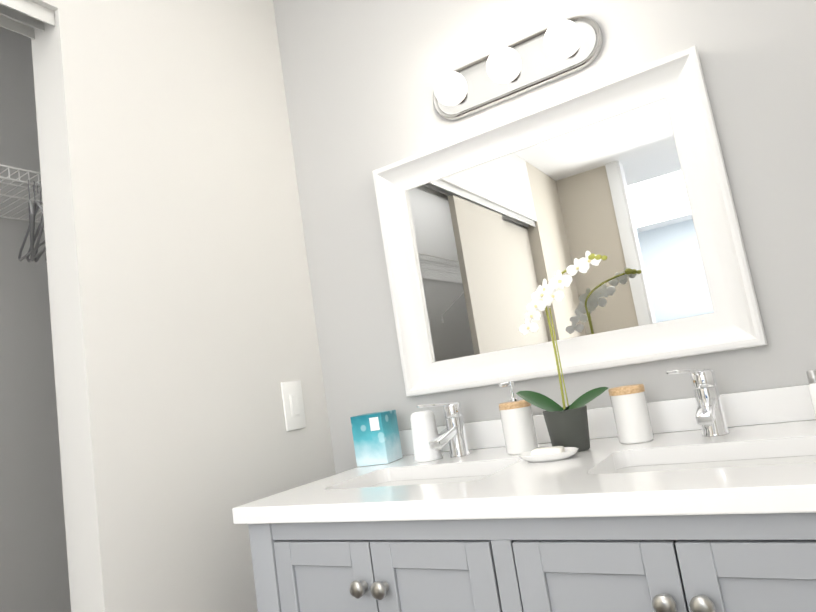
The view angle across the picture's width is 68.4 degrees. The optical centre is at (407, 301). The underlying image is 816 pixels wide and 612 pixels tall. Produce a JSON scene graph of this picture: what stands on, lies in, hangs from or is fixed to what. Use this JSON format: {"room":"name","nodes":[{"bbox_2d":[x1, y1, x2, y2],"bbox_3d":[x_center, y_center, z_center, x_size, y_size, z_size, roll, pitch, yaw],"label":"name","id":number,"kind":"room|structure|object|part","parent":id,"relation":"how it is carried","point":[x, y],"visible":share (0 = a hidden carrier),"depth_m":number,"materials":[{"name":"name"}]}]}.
{"room":"bathroom","nodes":[
{"label":"bathroom","id":0,"kind":"room"},
{"bbox_2d":[0,26,70,611],"bbox_3d":[-1.765,0.226,1.149,0.120,2.570,3.020,-14,-9,31],"label":"wall","id":1,"kind":"structure","parent":0,"point":[34,575],"depth_m":1.92,"materials":[{"name":"paint"}]},
{"bbox_2d":[0,164,46,262],"bbox_3d":[-1.492,-0.216,1.075,0.587,0.331,2.868,-14,-9,31],"label":"shelf","id":2,"kind":"object","parent":1,"relation":"attached to","point":[32,250],"visible":0.29,"depth_m":1.71,"materials":[{"name":"white metal"}]},
{"bbox_2d":[30,0,57,10],"bbox_3d":[-1.415,-0.962,0.763,0.130,0.460,1.800,-14,-9,31],"label":"door frame","id":3,"kind":"structure","parent":0,"point":[51,5],"depth_m":1.45,"materials":[{"name":"paint"}]},
{"bbox_2d":[31,0,335,611],"bbox_3d":[-0.569,0.122,1.719,0.130,2.570,0.800,-14,-9,31],"label":"wall","id":4,"kind":"structure","parent":0,"point":[184,334],"depth_m":1.56,"materials":[{"name":"paint"}]},
{"bbox_2d":[0,0,54,38],"bbox_3d":[-1.376,-0.717,0.727,0.096,0.040,1.796,-14,-9,31],"label":"trim","id":5,"kind":"structure","parent":4,"relation":"attached to","point":[25,17],"depth_m":1.45,"materials":[{"name":"white wood"}]},
{"bbox_2d":[281,380,305,430],"bbox_3d":[-0.352,0.319,1.857,0.010,0.148,0.086,-14,-9,31],"label":"switch plate","id":6,"kind":"object","parent":4,"relation":"attached to","point":[293,406],"visible":1,"depth_m":1.85,"materials":[{"name":"white plastic"}]},
{"bbox_2d":[273,0,815,473],"bbox_3d":[0.091,0.039,1.854,2.579,2.570,0.120,-14,-9,31],"label":"wall","id":7,"kind":"structure","parent":0,"point":[359,76],"depth_m":1.72,"materials":[{"name":"paint"}]},
{"bbox_2d":[433,15,602,120],"bbox_3d":[0.264,-0.647,1.640,0.505,0.145,0.114,-14,-9,31],"label":"sconce","id":8,"kind":"object","parent":7,"relation":"attached to","point":[557,50],"visible":1,"depth_m":1.64,"materials":[{"name":"silver metal"}]},
{"bbox_2d":[372,45,767,396],"bbox_3d":[0.343,-0.158,1.609,0.940,0.710,0.044,-14,-9,31],"label":"mirror","id":9,"kind":"object","parent":7,"relation":"attached to","point":[486,231],"visible":0.92,"depth_m":1.56,"materials":[{"name":"white mirror"}]},
{"bbox_3d":[0.351,-0.158,1.622,0.760,0.530,0.008,-14,-9,31],"label":"glass","id":10,"kind":"part","parent":9,"relation":"part of","materials":[{"name":"white"}]},
{"bbox_3d":[-1.191,1.131,-1.300,5.140,0.060,6.740,-14,-9,31],"label":"floor","id":11,"kind":"structure","parent":0,"visible":0},
{"bbox_2d":[232,369,815,611],"bbox_3d":[0.357,0.692,1.202,1.240,1.029,0.652,-14,-9,31],"label":"bathroom vanity","id":12,"kind":"object","parent":11,"relation":"on","point":[704,500],"visible":1,"depth_m":1.05,"materials":[{"name":"grey paint"}]},
{"bbox_2d":[232,411,815,524],"bbox_3d":[0.307,0.351,1.256,1.238,0.034,0.642,-14,-9,31],"label":"countertop","id":13,"kind":"structure","parent":12,"relation":"on","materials":[{"name":"white stone"}]},
{"bbox_2d":[350,410,402,466],"bbox_3d":[-0.090,0.391,1.728,0.100,0.140,0.102,-12,-9,23],"label":"box","id":14,"kind":"object","parent":13,"relation":"on","point":[376,438],"visible":1,"depth_m":1.69,"materials":[{"name":"cardboard"}]},
{"bbox_2d":[410,410,442,461],"bbox_3d":[0.046,0.359,1.620,0.077,0.129,0.077,-14,-9,31],"label":"cup","id":15,"kind":"object","parent":13,"relation":"on","point":[424,428],"visible":0.98,"depth_m":1.59,"materials":[{"name":"white ceramic"}]},
{"bbox_2d":[417,402,469,457],"bbox_3d":[0.088,0.337,1.575,0.085,0.148,0.153,-14,-9,31],"label":"faucet","id":16,"kind":"object","parent":13,"relation":"on","point":[454,433],"depth_m":1.58,"materials":[{"name":"silver metal"}]},
{"bbox_2d":[498,381,538,454],"bbox_3d":[0.268,0.282,1.485,0.079,0.175,0.078,-2,-10,-39],"label":"soap dispenser","id":17,"kind":"object","parent":13,"relation":"on","point":[518,425],"visible":0.94,"depth_m":1.45,"materials":[{"name":"white ceramic"}]},
{"bbox_2d":[518,446,578,461],"bbox_3d":[0.302,0.327,1.295,0.132,0.024,0.090,-13,-9,25],"label":"soap dish","id":18,"kind":"object","parent":13,"relation":"on","point":[548,454],"visible":1,"depth_m":1.27,"materials":[{"name":"white ceramic"}]},
{"bbox_2d":[516,251,607,451],"bbox_3d":[0.364,0.119,1.379,0.268,0.437,0.113,-14,-9,31],"label":"orchid","id":19,"kind":"object","parent":13,"relation":"on","point":[567,426],"visible":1,"depth_m":1.36,"materials":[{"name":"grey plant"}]},
{"bbox_3d":[0.367,0.292,1.376,0.100,0.095,0.100,-14,-9,31],"label":"pot","id":20,"kind":"part","parent":19,"relation":"part of","materials":[{"name":"grey ceramic"}]},
{"bbox_2d":[608,384,653,443],"bbox_3d":[0.508,0.254,1.367,0.078,0.124,0.078,-14,-9,31],"label":"canister","id":21,"kind":"object","parent":13,"relation":"on","point":[631,414],"visible":1,"depth_m":1.34,"materials":[{"name":"white ceramic"}]},
{"bbox_2d":[666,369,729,436],"bbox_3d":[0.606,0.211,1.258,0.085,0.148,0.153,-14,-9,31],"label":"faucet","id":22,"kind":"object","parent":13,"relation":"on","point":[710,415],"depth_m":1.27,"materials":[{"name":"silver metal"}]},
{"bbox_2d":[806,370,815,416],"bbox_3d":[0.796,0.187,1.162,0.027,0.110,0.027,-14,-9,31],"label":"toiletry bottle","id":23,"kind":"object","parent":13,"relation":"on","point":[811,375],"visible":1,"depth_m":1.16,"materials":[{"name":"white plastic"}]},
{"bbox_2d":[398,375,815,455],"bbox_3d":[0.482,0.305,1.515,1.196,0.074,0.020,-14,-9,31],"label":"backsplash","id":24,"kind":"structure","parent":12,"relation":"on","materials":[{"name":"white stone"}]}
]}

